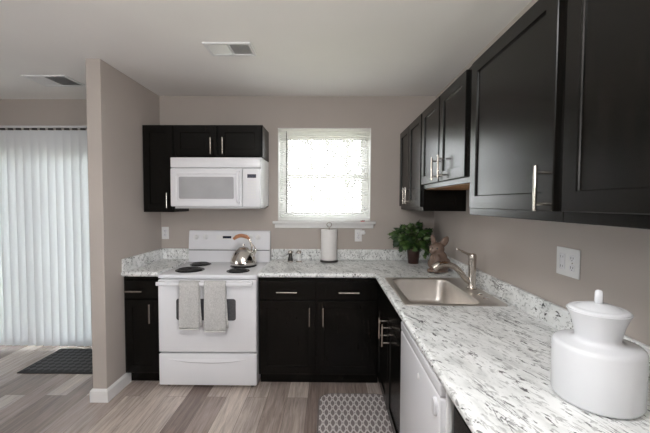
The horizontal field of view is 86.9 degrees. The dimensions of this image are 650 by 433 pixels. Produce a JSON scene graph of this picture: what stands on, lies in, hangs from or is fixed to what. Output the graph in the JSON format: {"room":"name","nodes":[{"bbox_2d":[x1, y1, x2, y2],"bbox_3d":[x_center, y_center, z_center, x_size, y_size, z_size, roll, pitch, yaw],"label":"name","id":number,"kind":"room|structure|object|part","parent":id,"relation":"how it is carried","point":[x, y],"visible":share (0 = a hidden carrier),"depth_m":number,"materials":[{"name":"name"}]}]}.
{"room":"kitchen","nodes":[
{"label":"kitchen","id":0,"kind":"room"},
{"bbox_2d":[0,99,86,129],"bbox_3d":[-3.169,0.075,3.492,2.985,2.463,0.150,0,2,1],"label":"wall","id":1,"kind":"structure","parent":0,"point":[33,112],"depth_m":3.37,"materials":[{"name":"beige paint"}]},
{"bbox_2d":[0,125,91,346],"bbox_3d":[-2.794,0.201,3.354,2.180,2.156,0.038,0,2,1],"label":"vertical blind","id":2,"kind":"object","parent":1,"relation":"attached to","point":[45,278],"visible":0.59,"depth_m":3.35,"materials":[{"name":"plastic"}]},
{"bbox_2d":[85,59,161,388],"bbox_3d":[-1.630,0.100,3.002,0.104,2.463,1.096,0,2,1],"label":"wall partition","id":3,"kind":"structure","parent":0,"point":[118,106],"depth_m":2.57,"materials":[{"name":"beige paint"}]},
{"bbox_2d":[90,373,130,402],"bbox_3d":[-1.636,1.286,2.916,0.132,0.097,0.860,0,2,1],"label":"baseboard","id":4,"kind":"structure","parent":3,"relation":"attached to","point":[96,395],"depth_m":2.52,"materials":[{"name":"white paint"}]},
{"bbox_2d":[0,345,381,432],"bbox_3d":[-1.854,1.495,0.105,6.003,0.100,7.000,0,2,1],"label":"floor","id":5,"kind":"structure","parent":0,"point":[29,403],"depth_m":2.46,"materials":[{"name":"grey wood"}]},
{"bbox_2d":[17,348,92,373],"bbox_3d":[-2.206,1.319,3.149,0.820,0.010,0.490,0,2,1],"label":"door mat","id":6,"kind":"object","parent":5,"relation":"on","point":[64,360],"visible":0.51,"depth_m":3.07,"materials":[{"name":"grey rubber"}]},
{"bbox_2d":[124,276,160,380],"bbox_3d":[-1.436,0.895,2.990,0.290,0.874,0.674,0,2,1],"label":"base cabinet","id":7,"kind":"object","parent":5,"relation":"on","point":[142,352],"visible":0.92,"depth_m":2.70,"materials":[{"name":"brown wood"}]},
{"bbox_3d":[-1.483,0.581,2.660,0.135,0.012,0.038,0,2,1],"label":"handle","id":8,"kind":"part","parent":7,"relation":"part of","materials":[{"name":"silver metal"}]},
{"bbox_3d":[-1.436,0.570,2.688,0.262,0.140,0.019,0,2,1],"label":"drawer","id":9,"kind":"part","parent":7,"relation":"part of","materials":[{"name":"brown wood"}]},
{"bbox_3d":[-1.437,0.941,2.702,0.262,0.577,0.019,0,2,1],"label":"door","id":10,"kind":"part","parent":7,"relation":"part of","materials":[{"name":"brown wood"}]},
{"bbox_3d":[-1.362,0.754,2.666,0.012,0.150,0.038,0,2,1],"label":"handle","id":11,"kind":"part","parent":7,"relation":"part of","materials":[{"name":"silver metal"}]},
{"bbox_2d":[121,248,188,276],"bbox_3d":[-1.433,0.388,2.981,0.290,0.138,0.654,0,2,1],"label":"countertop","id":12,"kind":"structure","parent":7,"relation":"on","point":[153,263],"depth_m":2.95,"materials":[{"name":"white stone"}]},
{"bbox_2d":[156,230,270,385],"bbox_3d":[-0.904,0.741,2.938,0.766,1.191,0.714,0,2,1],"label":"range","id":13,"kind":"object","parent":5,"relation":"on","point":[231,356],"visible":0.77,"depth_m":2.65,"materials":[{"name":"white metal"}]},
{"bbox_3d":[-1.111,0.439,2.822,0.227,0.004,0.227,1,2,16],"label":"burner","id":14,"kind":"part","parent":13,"relation":"part of","materials":[{"name":"black metal"}]},
{"bbox_2d":[179,280,201,329],"bbox_3d":[-1.009,0.667,2.578,0.172,0.370,0.052,0,2,1],"label":"dish towel","id":15,"kind":"object","parent":13,"relation":"hanging from","point":[190,317],"visible":1,"depth_m":2.57,"materials":[{"name":"white fabric"}]},
{"bbox_3d":[-0.911,0.508,2.601,0.730,0.030,0.060,0,2,1],"label":"handle","id":16,"kind":"part","parent":13,"relation":"part of","materials":[{"name":"white metal"}]},
{"bbox_3d":[-0.907,0.769,2.661,0.760,0.566,0.039,0,2,1],"label":"oven door","id":17,"kind":"part","parent":13,"relation":"part of","materials":[{"name":"white metal"}]},
{"bbox_3d":[-0.909,1.188,2.678,0.760,0.248,0.039,0,2,1],"label":"storage drawer","id":18,"kind":"part","parent":13,"relation":"part of","materials":[{"name":"white metal"}]},
{"bbox_3d":[-0.909,1.121,2.649,0.620,0.036,0.012,0,2,1],"label":"finger pull","id":19,"kind":"part","parent":13,"relation":"part of","materials":[{"name":"white metal"}]},
{"bbox_2d":[158,262,267,278],"bbox_3d":[-0.903,0.453,2.929,0.766,0.032,0.583,0,2,1],"label":"cooktop","id":20,"kind":"object","parent":13,"relation":"in","point":[189,270],"depth_m":2.74,"materials":[{"name":"white metal"}]},
{"bbox_2d":[204,281,228,332],"bbox_3d":[-0.815,0.676,2.576,0.182,0.386,0.052,0,2,1],"label":"dish towel","id":21,"kind":"object","parent":13,"relation":"hanging from","point":[215,292],"visible":1,"depth_m":2.57,"materials":[{"name":"white fabric"}]},
{"bbox_3d":[-0.918,0.198,3.221,0.205,0.044,0.007,0,2,1],"label":"clock panel","id":22,"kind":"part","parent":13,"relation":"part of","materials":[{"name":"white plastic"}]},
{"bbox_3d":[-0.706,0.442,2.788,0.183,0.004,0.183,-2,3,-44],"label":"burner","id":23,"kind":"part","parent":13,"relation":"part of","materials":[{"name":"black metal"}]},
{"bbox_2d":[230,234,256,265],"bbox_3d":[-0.711,0.286,3.012,0.242,0.269,0.232,0,2,1],"label":"kettle","id":24,"kind":"object","parent":13,"relation":"on","point":[243,256],"visible":1,"depth_m":2.95,"materials":[{"name":"metal"}]},
{"bbox_2d":[259,277,378,382],"bbox_3d":[-0.046,0.901,2.975,0.946,0.874,0.674,0,2,1],"label":"base cabinet","id":25,"kind":"object","parent":5,"relation":"on","point":[311,329],"visible":0.98,"depth_m":2.68,"materials":[{"name":"brown wood"}]},
{"bbox_3d":[-0.296,0.586,2.647,0.160,0.012,0.038,0,2,1],"label":"handle","id":26,"kind":"part","parent":25,"relation":"part of","materials":[{"name":"silver metal"}]},
{"bbox_3d":[-0.291,0.575,2.675,0.438,0.140,0.019,0,2,1],"label":"drawer","id":27,"kind":"part","parent":25,"relation":"part of","materials":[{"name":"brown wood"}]},
{"bbox_3d":[-0.293,0.946,2.690,0.438,0.577,0.019,0,2,1],"label":"door","id":28,"kind":"part","parent":25,"relation":"part of","materials":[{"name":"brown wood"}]},
{"bbox_3d":[-0.013,0.777,2.651,0.012,0.145,0.038,0,2,1],"label":"handle","id":29,"kind":"part","parent":25,"relation":"part of","materials":[{"name":"silver metal"}]},
{"bbox_3d":[0.172,0.577,2.670,0.465,0.140,0.019,0,2,1],"label":"drawer","id":30,"kind":"part","parent":25,"relation":"part of","materials":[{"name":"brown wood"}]},
{"bbox_3d":[0.171,0.948,2.685,0.465,0.577,0.019,0,2,1],"label":"door","id":31,"kind":"part","parent":25,"relation":"part of","materials":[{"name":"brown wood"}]},
{"bbox_3d":[0.184,0.588,2.642,0.160,0.012,0.038,0,2,1],"label":"handle","id":32,"kind":"part","parent":25,"relation":"part of","materials":[{"name":"silver metal"}]},
{"bbox_2d":[258,249,649,432],"bbox_3d":[0.246,0.439,1.841,1.550,0.138,2.899,0,2,1],"label":"countertop","id":33,"kind":"structure","parent":25,"relation":"on","point":[493,363],"depth_m":1.34,"materials":[{"name":"white stone"}]},
{"bbox_2d":[287,250,292,261],"bbox_3d":[-0.319,0.363,3.146,0.052,0.107,0.052,0,2,1],"label":"pepper shaker","id":34,"kind":"object","parent":33,"relation":"on","point":[290,259],"visible":1,"depth_m":3.13,"materials":[{"name":"silver metal"}]},
{"bbox_2d":[288,254,292,260],"bbox_3d":[-0.319,0.378,3.146,0.048,0.078,0.048,0,2,1],"label":"jar","id":35,"kind":"object","parent":34,"relation":"on","point":[290,258],"depth_m":3.13,"materials":[{"name":"metal"}]},
{"bbox_2d":[296,250,301,261],"bbox_3d":[-0.239,0.363,3.145,0.052,0.107,0.052,0,2,1],"label":"salt shaker","id":36,"kind":"object","parent":33,"relation":"on","point":[298,251],"visible":1,"depth_m":3.13,"materials":[{"name":"white ceramic"}]},
{"bbox_2d":[296,254,301,260],"bbox_3d":[-0.239,0.378,3.145,0.048,0.078,0.048,0,2,1],"label":"jar","id":37,"kind":"object","parent":36,"relation":"on","point":[298,255],"depth_m":3.13,"materials":[{"name":"white ceramic"}]},
{"bbox_2d":[320,222,337,262],"bbox_3d":[0.038,0.235,3.167,0.168,0.365,0.168,0,2,1],"label":"paper towel holder","id":38,"kind":"object","parent":33,"relation":"on","point":[322,261],"visible":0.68,"depth_m":3.12,"materials":[{"name":"metal"}]},
{"bbox_2d":[321,229,336,260],"bbox_3d":[0.038,0.259,3.167,0.149,0.280,0.151,0,2,1],"label":"paper towel roll","id":39,"kind":"object","parent":38,"relation":"on","point":[328,237],"visible":0.99,"depth_m":3.10,"materials":[{"name":"white paper"}]},
{"bbox_2d":[388,220,432,263],"bbox_3d":[0.776,0.222,3.097,0.416,0.401,0.336,0,2,1],"label":"potted plant","id":40,"kind":"object","parent":33,"relation":"on","point":[409,242],"visible":0.99,"depth_m":3.04,"materials":[{"name":"green plant"}]},
{"bbox_3d":[0.798,0.348,3.098,0.124,0.150,0.124,0,2,1],"label":"pot","id":41,"kind":"part","parent":40,"relation":"part of","materials":[{"name":"brown ceramic"}]},
{"bbox_2d":[427,235,449,273],"bbox_3d":[0.893,0.290,2.695,0.176,0.296,0.183,1,3,29],"label":"rabbit figurine","id":42,"kind":"object","parent":33,"relation":"on","point":[436,249],"visible":0.8,"depth_m":2.66,"materials":[{"name":"brown ceramic"}]},
{"bbox_2d":[385,277,507,305],"bbox_3d":[0.703,0.539,2.151,0.552,0.181,0.678,0,2,1],"label":"sink","id":43,"kind":"object","parent":33,"relation":"in","point":[411,291],"visible":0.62,"depth_m":2.37,"materials":[{"name":"silver metal"}]},
{"bbox_3d":[0.658,0.543,2.145,0.382,0.174,0.612,0,2,1],"label":"bowl","id":44,"kind":"part","parent":43,"relation":"part of","materials":[{"name":"silver metal"}]},
{"bbox_2d":[432,248,476,289],"bbox_3d":[0.816,0.326,2.161,0.285,0.256,0.062,0,2,1],"label":"faucet","id":45,"kind":"object","parent":33,"relation":"on","point":[470,280],"visible":1,"depth_m":2.14,"materials":[{"name":"silver metal"}]},
{"bbox_3d":[0.803,0.358,2.162,0.259,0.152,0.048,0,2,1],"label":"spout","id":46,"kind":"part","parent":45,"relation":"part of","materials":[{"name":"silver metal"}]},
{"bbox_3d":[0.889,0.234,2.156,0.126,0.070,0.049,0,2,1],"label":"lever","id":47,"kind":"part","parent":45,"relation":"part of","materials":[{"name":"silver metal"}]},
{"bbox_2d":[550,290,648,418],"bbox_3d":[0.755,0.354,0.952,0.211,0.305,0.211,0,2,1],"label":"canister","id":48,"kind":"object","parent":33,"relation":"on","point":[595,370],"visible":1,"depth_m":0.89,"materials":[{"name":"white ceramic"}]},
{"bbox_3d":[0.756,0.223,0.946,0.017,0.042,0.033,2,3,34],"label":"knob","id":49,"kind":"part","parent":48,"relation":"part of","materials":[{"name":"white ceramic"}]},
{"bbox_3d":[0.755,0.251,0.948,0.141,0.026,0.141,0,2,1],"label":"lid","id":50,"kind":"part","parent":48,"relation":"part of","materials":[{"name":"white ceramic"}]},
{"bbox_2d":[316,393,392,432],"bbox_3d":[0.207,1.369,2.088,0.524,0.010,1.050,0,2,1],"label":"rug","id":51,"kind":"object","parent":5,"relation":"on","point":[337,412],"visible":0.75,"depth_m":2.35,"materials":[{"name":"grey fabric"}]},
{"bbox_2d":[377,283,401,432],"bbox_3d":[0.687,0.934,2.200,0.669,0.874,0.932,0,2,1],"label":"base cabinet","id":52,"kind":"object","parent":5,"relation":"on","point":[389,321],"visible":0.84,"depth_m":2.14,"materials":[{"name":"brown wood"}]},
{"bbox_3d":[0.378,0.740,2.272,0.048,0.140,0.012,0,2,1],"label":"handle","id":53,"kind":"part","parent":52,"relation":"part of","materials":[{"name":"silver metal"}]},
{"bbox_3d":[0.413,0.954,2.432,0.019,0.587,0.444,0,2,1],"label":"door","id":54,"kind":"part","parent":52,"relation":"part of","materials":[{"name":"brown wood"}]},
{"bbox_3d":[0.377,0.745,2.147,0.048,0.140,0.012,0,2,1],"label":"handle","id":55,"kind":"part","parent":52,"relation":"part of","materials":[{"name":"silver metal"}]},
{"bbox_3d":[0.412,0.589,2.190,0.019,0.135,0.900,0,2,1],"label":"drawer","id":56,"kind":"part","parent":52,"relation":"part of","materials":[{"name":"brown wood"}]},
{"bbox_3d":[0.408,0.972,1.978,0.019,0.587,0.446,0,2,1],"label":"door","id":57,"kind":"part","parent":52,"relation":"part of","materials":[{"name":"brown wood"}]},
{"bbox_2d":[400,321,453,432],"bbox_3d":[0.680,0.967,1.418,0.633,0.864,0.623,0,2,1],"label":"dishwasher","id":58,"kind":"object","parent":5,"relation":"on","point":[426,406],"visible":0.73,"depth_m":1.36,"materials":[{"name":"white plastic"}]},
{"bbox_3d":[0.395,0.555,1.414,0.036,0.044,0.605,0,2,1],"label":"control panel","id":59,"kind":"part","parent":58,"relation":"part of","materials":[{"name":"white plastic"}]},
{"bbox_3d":[0.367,0.637,1.152,0.011,0.062,0.036,0,2,1],"label":"latch handle","id":60,"kind":"part","parent":58,"relation":"part of","materials":[{"name":"white plastic"}]},
{"bbox_3d":[0.399,0.930,1.116,0.018,0.768,0.016,0,2,1],"label":"trim","id":61,"kind":"part","parent":58,"relation":"part of","materials":[{"name":"white plastic"}]},
{"bbox_2d":[452,403,453,432],"bbox_3d":[0.704,0.960,1.418,0.585,0.846,0.616,0,2,1],"label":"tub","id":62,"kind":"object","parent":58,"relation":"in","point":[452,403],"depth_m":1.10,"materials":[{"name":"plastic"}]},
{"bbox_2d":[453,404,471,432],"bbox_3d":[0.676,0.991,0.752,0.659,0.874,0.700,0,2,1],"label":"base cabinet","id":63,"kind":"object","parent":5,"relation":"on","point":[460,426],"visible":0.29,"depth_m":0.99,"materials":[{"name":"brown wood"}]},
{"bbox_2d":[0,0,531,98],"bbox_3d":[-1.844,-1.066,0.004,6.003,0.100,7.000,0,2,1],"label":"ceiling","id":64,"kind":"structure","parent":0,"point":[301,47],"depth_m":2.14,"materials":[{"name":"paint"}]},
{"bbox_2d":[21,75,85,86],"bbox_3d":[-2.234,-1.122,2.839,0.350,0.012,0.250,0,2,1],"label":"ceiling vent","id":65,"kind":"object","parent":64,"relation":"in","point":[46,80],"visible":0.97,"depth_m":2.83,"materials":[{"name":"white plastic"}]},
{"bbox_2d":[202,42,256,55],"bbox_3d":[-0.618,-1.093,2.241,0.305,0.012,0.190,0,2,1],"label":"ceiling vent","id":66,"kind":"object","parent":64,"relation":"in","point":[214,48],"visible":1,"depth_m":2.23,"materials":[{"name":"white plastic"}]},
{"bbox_2d":[159,96,435,249],"bbox_3d":[-0.192,0.090,3.404,2.764,2.463,0.240,0,2,1],"label":"wall","id":67,"kind":"structure","parent":0,"point":[387,117],"depth_m":3.25,"materials":[{"name":"beige paint"}]},
{"bbox_2d":[162,227,168,238],"bbox_3d":[-1.536,0.158,3.297,0.068,0.118,0.007,0,2,1],"label":"wall outlet","id":68,"kind":"object","parent":67,"relation":"attached to","point":[165,230],"visible":1,"depth_m":3.30,"materials":[{"name":"white plastic"}]},
{"bbox_2d":[142,125,188,211],"bbox_3d":[-1.439,-0.419,3.092,0.270,0.750,0.367,0,2,1],"label":"upper cabinet","id":69,"kind":"object","parent":67,"relation":"attached to","point":[158,140],"visible":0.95,"depth_m":2.95,"materials":[{"name":"brown wood"}]},
{"bbox_3d":[-1.440,-0.414,2.957,0.252,0.725,0.019,0,2,1],"label":"door","id":70,"kind":"part","parent":69,"relation":"part of","materials":[{"name":"brown wood"}]},
{"bbox_2d":[173,125,268,161],"bbox_3d":[-0.919,-0.652,3.078,0.769,0.279,0.367,0,2,1],"label":"upper cabinet","id":71,"kind":"object","parent":67,"relation":"attached to","point":[189,140],"visible":0.96,"depth_m":2.94,"materials":[{"name":"brown wood"}]},
{"bbox_3d":[-1.113,-0.648,2.944,0.368,0.254,0.019,0,2,1],"label":"door","id":72,"kind":"part","parent":71,"relation":"part of","materials":[{"name":"brown wood"}]},
{"bbox_3d":[-0.972,-0.601,2.916,0.012,0.136,0.038,0,2,1],"label":"handle","id":73,"kind":"part","parent":71,"relation":"part of","materials":[{"name":"silver metal"}]},
{"bbox_2d":[170,157,268,208],"bbox_3d":[-0.918,-0.290,3.054,0.760,0.434,0.441,0,2,1],"label":"microwave","id":74,"kind":"object","parent":71,"relation":"attached to","point":[196,182],"visible":1,"depth_m":2.88,"materials":[{"name":"white plastic"}]},
{"bbox_3d":[-0.997,-0.245,2.896,0.605,0.320,0.036,0,2,1],"label":"door","id":75,"kind":"part","parent":74,"relation":"part of","materials":[{"name":"white plastic"}]},
{"bbox_2d":[175,206,265,208],"bbox_3d":[-0.919,-0.084,3.095,0.720,0.018,0.340,0,2,1],"label":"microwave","id":76,"kind":"object","parent":74,"relation":"attached to","point":[209,207],"depth_m":2.93,"materials":[{"name":"white plastic"}]},
{"bbox_3d":[-0.724,-0.244,2.856,0.026,0.277,0.045,0,2,1],"label":"handle","id":77,"kind":"part","parent":74,"relation":"part of","materials":[{"name":"white plastic"}]},
{"bbox_3d":[-0.616,-0.244,2.892,0.150,0.320,0.036,0,2,1],"label":"control panel","id":78,"kind":"part","parent":74,"relation":"part of","materials":[{"name":"white plastic"}]},
{"bbox_3d":[-0.729,-0.646,2.940,0.368,0.254,0.019,0,2,1],"label":"door","id":79,"kind":"part","parent":71,"relation":"part of","materials":[{"name":"brown wood"}]},
{"bbox_2d":[272,220,375,227],"bbox_3d":[-0.008,0.073,3.340,0.974,0.070,0.227,0,2,1],"label":"trim","id":80,"kind":"structure","parent":67,"relation":"attached to","point":[280,223],"depth_m":3.26,"materials":[{"name":"white paint"}]},
{"bbox_2d":[278,128,370,220],"bbox_3d":[-0.006,-0.402,3.383,0.884,0.883,0.238,0,2,1],"label":"window","id":81,"kind":"structure","parent":67,"relation":"in","point":[369,160],"depth_m":3.44,"materials":[{"name":"white paint"}]},
{"bbox_2d":[279,129,369,220],"bbox_3d":[-0.007,-0.400,3.287,0.864,0.875,0.051,0,2,1],"label":"mini blind","id":82,"kind":"object","parent":81,"relation":"attached to","point":[286,143],"visible":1,"depth_m":3.29,"materials":[{"name":"white plastic"}]},
{"bbox_3d":[-0.008,0.029,3.310,0.864,0.016,0.026,0,2,1],"label":"rail","id":83,"kind":"part","parent":82,"relation":"part of","materials":[{"name":"white plastic"}]},
{"bbox_3d":[-0.004,-0.599,3.477,0.814,0.426,0.025,0,2,1],"label":"sash","id":84,"kind":"part","parent":81,"relation":"part of","materials":[{"name":"white glass"}]},
{"bbox_3d":[-0.006,-0.212,3.463,0.814,0.426,0.025,0,2,1],"label":"sash","id":85,"kind":"part","parent":81,"relation":"part of","materials":[{"name":"white glass"}]},
{"bbox_2d":[355,229,361,241],"bbox_3d":[0.319,0.181,3.277,0.068,0.116,0.007,0,2,1],"label":"wall outlet","id":86,"kind":"object","parent":67,"relation":"attached to","point":[358,237],"visible":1,"depth_m":3.28,"materials":[{"name":"white plastic"}]},
{"bbox_2d":[434,0,649,345],"bbox_3d":[1.077,0.229,-0.028,0.150,2.463,6.600,0,2,1],"label":"wall","id":87,"kind":"structure","parent":0,"point":[521,253],"depth_m":1.52,"materials":[{"name":"beige paint"}]},
{"bbox_2d":[399,113,465,210],"bbox_3d":[0.849,-0.415,2.870,0.371,0.723,0.762,0,2,1],"label":"upper cabinet","id":88,"kind":"object","parent":87,"relation":"attached to","point":[412,195],"visible":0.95,"depth_m":2.65,"materials":[{"name":"brown wood"}]},
{"bbox_3d":[0.683,-0.177,2.940,0.038,0.135,0.012,0,2,1],"label":"handle","id":89,"kind":"part","parent":88,"relation":"part of","materials":[{"name":"silver metal"}]},
{"bbox_3d":[0.714,-0.432,3.066,0.019,0.680,0.352,0,2,1],"label":"door","id":90,"kind":"part","parent":88,"relation":"part of","materials":[{"name":"brown wood"}]},
{"bbox_3d":[0.710,-0.418,2.694,0.019,0.680,0.374,0,2,1],"label":"door","id":91,"kind":"part","parent":88,"relation":"part of","materials":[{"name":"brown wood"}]},
{"bbox_2d":[421,66,471,189],"bbox_3d":[0.841,-0.461,2.072,0.371,0.568,0.827,0,2,1],"label":"upper cabinet","id":92,"kind":"object","parent":87,"relation":"attached to","point":[446,123],"visible":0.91,"depth_m":1.93,"materials":[{"name":"brown wood"}]},
{"bbox_3d":[0.705,-0.481,2.286,0.019,0.521,0.380,0,2,1],"label":"door","id":93,"kind":"part","parent":92,"relation":"part of","materials":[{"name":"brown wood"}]},
{"bbox_3d":[0.674,-0.296,2.126,0.038,0.137,0.012,0,2,1],"label":"handle","id":94,"kind":"part","parent":92,"relation":"part of","materials":[{"name":"silver metal"}]},
{"bbox_3d":[0.673,-0.291,2.002,0.038,0.137,0.012,0,2,1],"label":"handle","id":95,"kind":"part","parent":92,"relation":"part of","materials":[{"name":"silver metal"}]},
{"bbox_3d":[0.878,-0.179,2.083,0.293,0.004,0.825,0,2,1],"label":"panel","id":96,"kind":"part","parent":92,"relation":"part of","materials":[{"name":"brown wood"}]},
{"bbox_3d":[0.701,-0.466,1.881,0.019,0.521,0.392,0,2,1],"label":"door","id":97,"kind":"part","parent":92,"relation":"part of","materials":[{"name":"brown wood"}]},
{"bbox_2d":[271,249,649,380],"bbox_3d":[0.246,0.420,1.840,1.550,0.101,2.899,0,2,1],"label":"backsplash","id":98,"kind":"structure","parent":87,"relation":"attached to","point":[558,317],"depth_m":2.02,"materials":[{"name":"white stone"}]},
{"bbox_2d":[469,0,567,221],"bbox_3d":[0.832,-0.355,1.326,0.371,0.721,0.670,0,2,1],"label":"upper cabinet","id":99,"kind":"object","parent":87,"relation":"attached to","point":[518,98],"visible":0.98,"depth_m":1.20,"materials":[{"name":"brown wood"}]},
{"bbox_3d":[0.661,-0.087,1.059,0.038,0.140,0.012,0,2,1],"label":"handle","id":100,"kind":"part","parent":99,"relation":"part of","materials":[{"name":"silver metal"}]},
{"bbox_2d":[556,246,580,279],"bbox_3d":[1.013,0.191,1.433,0.008,0.118,0.137,0,2,1],"label":"wall outlet","id":101,"kind":"object","parent":87,"relation":"attached to","point":[568,260],"visible":1,"depth_m":1.43,"materials":[{"name":"white plastic"}]},
{"bbox_2d":[559,253,564,268],"bbox_3d":[1.011,0.190,1.463,0.003,0.066,0.033,0,2,1],"label":"receptacle","id":102,"kind":"object","parent":101,"relation":"attached to","point":[561,255],"depth_m":1.46,"materials":[{"name":"white plastic"}]},
{"bbox_2d":[569,255,574,261],"bbox_3d":[1.011,0.173,1.402,0.002,0.028,0.033,0,2,1],"label":"receptacle","id":103,"kind":"object","parent":101,"relation":"attached to","point":[571,257],"depth_m":1.40,"materials":[{"name":"white plastic"}]},
{"bbox_2d":[569,265,574,271],"bbox_3d":[1.011,0.212,1.403,0.002,0.028,0.033,0,2,1],"label":"receptacle","id":104,"kind":"object","parent":101,"relation":"attached to","point":[571,267],"depth_m":1.40,"materials":[{"name":"white plastic"}]},
{"bbox_2d":[561,0,649,228],"bbox_3d":[0.825,-0.330,0.671,0.371,0.721,0.640,0,2,1],"label":"upper cabinet","id":105,"kind":"object","parent":87,"relation":"attached to","point":[606,175],"visible":1,"depth_m":0.83,"materials":[{"name":"brown wood"}]},
{"label":"outside","id":106,"kind":"structure","parent":0,"visible":0},
{"bbox_2d":[288,211,360,211],"bbox_3d":[0.538,-0.039,48.508,80.000,0.100,89.600,0,2,1],"label":"ground","id":107,"kind":"structure","parent":106,"point":[288,211],"depth_m":73.52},
{"bbox_2d":[288,149,305,211],"bbox_3d":[-2.187,-2.530,19.415,1.725,7.141,3.030,2,3,42],"label":"bare tree","id":108,"kind":"object","parent":107,"relation":"on","point":[289,149],"visible":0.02,"depth_m":19.26,"materials":[{"name":"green plant"}]},
{"bbox_2d":[321,147,360,211],"bbox_3d":[0.926,-2.462,11.117,2.624,7.673,2.760,0,2,6],"label":"bare tree","id":109,"kind":"object","parent":107,"relation":"on","point":[326,147],"visible":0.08,"depth_m":11.01,"materials":[{"name":"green plant"}]},
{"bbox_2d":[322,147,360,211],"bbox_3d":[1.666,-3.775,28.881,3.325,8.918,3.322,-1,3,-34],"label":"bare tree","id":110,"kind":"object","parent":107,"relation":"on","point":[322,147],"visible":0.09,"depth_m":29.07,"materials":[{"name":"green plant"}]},
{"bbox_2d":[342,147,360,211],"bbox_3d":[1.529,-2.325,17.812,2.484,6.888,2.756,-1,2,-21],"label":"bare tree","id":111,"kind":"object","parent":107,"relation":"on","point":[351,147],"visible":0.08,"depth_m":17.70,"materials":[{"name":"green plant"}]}
]}

